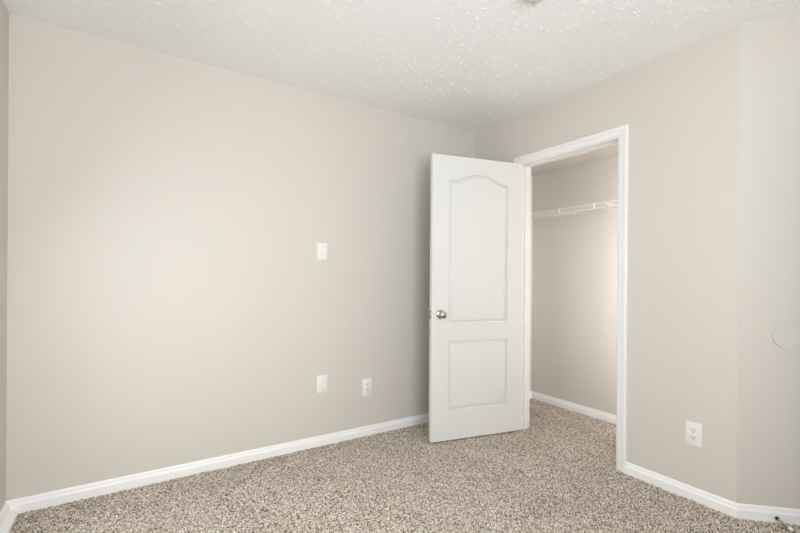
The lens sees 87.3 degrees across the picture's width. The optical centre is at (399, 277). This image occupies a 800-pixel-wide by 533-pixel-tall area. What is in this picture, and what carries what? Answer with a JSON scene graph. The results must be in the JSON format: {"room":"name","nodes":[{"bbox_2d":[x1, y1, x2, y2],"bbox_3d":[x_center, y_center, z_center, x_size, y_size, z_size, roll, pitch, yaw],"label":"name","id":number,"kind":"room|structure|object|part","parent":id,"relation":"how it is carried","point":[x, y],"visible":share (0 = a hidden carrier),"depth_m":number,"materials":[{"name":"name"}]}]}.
{"room":"empty bedroom","nodes":[
{"label":"empty bedroom","id":0,"kind":"room"},
{"bbox_2d":[0,0,8,510],"bbox_3d":[-0.934,-0.104,0.396,0.120,2.660,3.820,0,0,-32],"label":"wall","id":1,"kind":"structure","parent":0,"point":[4,14],"depth_m":1.98,"materials":[{"name":"grey paint"}]},
{"bbox_2d":[0,503,18,532],"bbox_3d":[-0.899,1.148,0.487,0.052,0.096,3.686,0,0,-32],"label":"baseboard","id":2,"kind":"structure","parent":1,"relation":"attached to","point":[8,516],"depth_m":1.96,"materials":[{"name":"white paint"}]},
{"bbox_2d":[6,14,532,500],"bbox_3d":[-0.356,-0.100,3.099,4.058,2.660,0.120,0,0,-32],"label":"wall","id":3,"kind":"structure","parent":0,"point":[170,302],"depth_m":2.48,"materials":[{"name":"grey paint"}]},
{"bbox_2d":[5,413,428,512],"bbox_3d":[-0.635,1.148,2.847,3.032,0.100,0.014,0,0,-32],"label":"baseboard","id":4,"kind":"structure","parent":3,"relation":"attached to","point":[58,497],"depth_m":2.47,"materials":[{"name":"white paint"}]},
{"bbox_2d":[316,243,327,260],"bbox_3d":[-0.537,-0.175,2.903,0.080,0.126,0.016,0,0,-32],"label":"wall plate","id":5,"kind":"object","parent":3,"relation":"attached to","point":[322,248],"visible":1,"depth_m":2.90,"materials":[{"name":"white plastic"}]},
{"bbox_2d":[317,375,327,392],"bbox_3d":[-0.540,0.741,2.910,0.079,0.121,0.007,0,0,-32],"label":"wall plate","id":6,"kind":"object","parent":3,"relation":"attached to","point":[322,380],"visible":1,"depth_m":2.91,"materials":[{"name":"white plastic"}]},
{"bbox_2d":[362,378,371,395],"bbox_3d":[-0.242,0.813,3.100,0.079,0.125,0.008,0,0,-32],"label":"electrical outlet","id":7,"kind":"object","parent":3,"relation":"attached to","point":[366,383],"visible":1,"depth_m":3.10,"materials":[{"name":"white plastic"}]},
{"bbox_2d":[3,0,799,131],"bbox_3d":[0.686,-1.352,1.475,4.058,0.182,3.970,0,0,-32],"label":"ceiling","id":8,"kind":"structure","parent":0,"point":[469,65],"depth_m":2.22,"materials":[{"name":"white paint"}]},
{"bbox_2d":[523,0,541,5],"bbox_3d":[0.594,-1.246,1.834,0.152,0.034,0.152,0,0,-32],"label":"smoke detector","id":9,"kind":"object","parent":8,"relation":"attached to","point":[534,2],"visible":1,"depth_m":1.88,"materials":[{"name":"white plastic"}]},
{"bbox_2d":[10,398,799,532],"bbox_3d":[0.676,1.178,1.509,3.808,0.014,3.720,0,0,-32],"label":"floor","id":10,"kind":"structure","parent":0,"point":[558,474],"depth_m":2.25,"materials":[{"name":"carpet"}]},
{"bbox_2d":[531,144,617,175],"bbox_3d":[1.509,-1.020,3.155,0.661,0.060,1.818,0,0,-32],"label":"ceiling","id":11,"kind":"structure","parent":0,"point":[609,151],"depth_m":3.56,"materials":[{"name":"grey paint"}]},
{"bbox_2d":[532,155,617,414],"bbox_3d":[1.851,-0.085,3.317,0.100,2.660,1.918,0,0,-32],"label":"wall","id":12,"kind":"structure","parent":0,"point":[575,257],"depth_m":3.68,"materials":[{"name":"grey paint"}]},
{"bbox_2d":[532,391,615,423],"bbox_3d":[1.767,1.165,3.328,0.014,0.100,1.818,0,0,-32],"label":"baseboard","id":13,"kind":"structure","parent":12,"relation":"attached to","point":[587,411],"depth_m":3.68,"materials":[{"name":"white paint"}]},
{"bbox_2d":[531,200,617,219],"bbox_3d":[1.646,-0.541,3.244,0.328,0.060,1.816,0,0,-32],"label":"wire shelf","id":14,"kind":"object","parent":12,"relation":"attached to","point":[598,203],"visible":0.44,"depth_m":3.44,"materials":[{"name":"white metal"}]},
{"bbox_3d":[1.516,-0.524,3.161,0.009,0.009,1.810,0,0,-32],"label":"hanging rail","id":15,"kind":"part","parent":14,"relation":"part of","materials":[{"name":"white metal"}]},
{"bbox_3d":[1.780,-0.553,3.329,0.006,0.006,1.810,0,0,-32],"label":"rail","id":16,"kind":"part","parent":14,"relation":"part of","materials":[{"name":"white metal"}]},
{"bbox_2d":[475,22,739,502],"bbox_3d":[1.206,-0.089,2.897,0.115,2.660,1.897,0,0,-32],"label":"wall","id":17,"kind":"structure","parent":0,"point":[680,106],"depth_m":2.30,"materials":[{"name":"grey paint"}]},
{"bbox_2d":[429,153,522,442],"bbox_3d":[0.570,0.149,3.086,0.776,2.030,0.175,0,0,-20],"label":"door","id":18,"kind":"structure","parent":17,"relation":"in","point":[476,205],"depth_m":3.06,"materials":[{"name":"white paint"}]},
{"bbox_3d":[0.296,0.264,2.930,0.065,0.065,0.071,0,0,-20],"label":"knob","id":19,"kind":"part","parent":18,"relation":"part of","materials":[{"name":"silver metal"}]},
{"bbox_2d":[521,137,617,429],"bbox_3d":[1.180,0.167,2.936,0.116,2.087,0.802,0,0,-32],"label":"trim","id":20,"kind":"structure","parent":17,"relation":"attached to","point":[526,212],"depth_m":3.25,"materials":[{"name":"white paint"}]},
{"bbox_2d":[514,124,628,472],"bbox_3d":[1.124,0.143,2.900,0.018,2.134,0.896,0,0,-32],"label":"trim","id":21,"kind":"structure","parent":17,"relation":"attached to","point":[622,132],"depth_m":2.55,"materials":[{"name":"white paint"}]},
{"bbox_2d":[625,462,736,517],"bbox_3d":[1.507,1.163,2.291,0.014,0.100,0.552,0,0,-32],"label":"baseboard","id":22,"kind":"structure","parent":17,"relation":"attached to","point":[728,507],"depth_m":2.25,"materials":[{"name":"white paint"}]},
{"bbox_2d":[685,420,701,447],"bbox_3d":[1.556,0.832,2.223,0.008,0.125,0.079,0,0,-32],"label":"electrical outlet","id":23,"kind":"object","parent":17,"relation":"attached to","point":[693,431],"visible":1,"depth_m":2.22,"materials":[{"name":"white plastic"}]},
{"bbox_2d":[690,435,696,440],"bbox_3d":[1.554,0.852,2.221,0.002,0.028,0.034,0,0,-32],"label":"receptacle","id":24,"kind":"object","parent":23,"relation":"attached to","point":[692,437],"depth_m":2.22,"materials":[{"name":"white plastic"}]},
{"bbox_2d":[690,427,696,433],"bbox_3d":[1.554,0.813,2.221,0.002,0.028,0.034,0,0,-32],"label":"receptacle","id":25,"kind":"object","parent":23,"relation":"attached to","point":[693,430],"depth_m":2.22,"materials":[{"name":"white plastic"}]},
{"bbox_2d":[737,17,799,508],"bbox_3d":[2.148,-0.083,2.025,0.960,2.660,0.100,0,0,11],"label":"wall","id":26,"kind":"structure","parent":0,"point":[768,380],"depth_m":2.04,"materials":[{"name":"grey paint"}]},
{"bbox_2d":[737,503,799,524],"bbox_3d":[2.126,1.167,1.970,0.966,0.100,0.014,0,0,11],"label":"baseboard","id":27,"kind":"structure","parent":26,"relation":"attached to","point":[744,511],"depth_m":2.03,"materials":[{"name":"white paint"}]},
{"bbox_2d":[773,515,793,531],"bbox_3d":[1.809,1.159,1.975,0.029,0.029,0.097,0,0,5],"label":"door stop","id":28,"kind":"object","parent":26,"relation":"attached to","point":[775,517],"visible":1,"depth_m":1.99,"materials":[{"name":"silver metal"}]},
{"bbox_3d":[1.809,1.162,1.977,0.013,0.015,0.069,0,0,5],"label":"rod","id":29,"kind":"part","parent":28,"relation":"part of","materials":[{"name":"silver metal"}]},
{"bbox_2d":[771,321,799,348],"bbox_3d":[1.869,0.280,2.023,0.131,0.131,0.008,0,0,11],"label":"protector","id":30,"kind":"object","parent":26,"relation":"attached to","point":[786,334],"visible":1,"depth_m":2.02,"materials":[{"name":"grey paint"}]}
]}

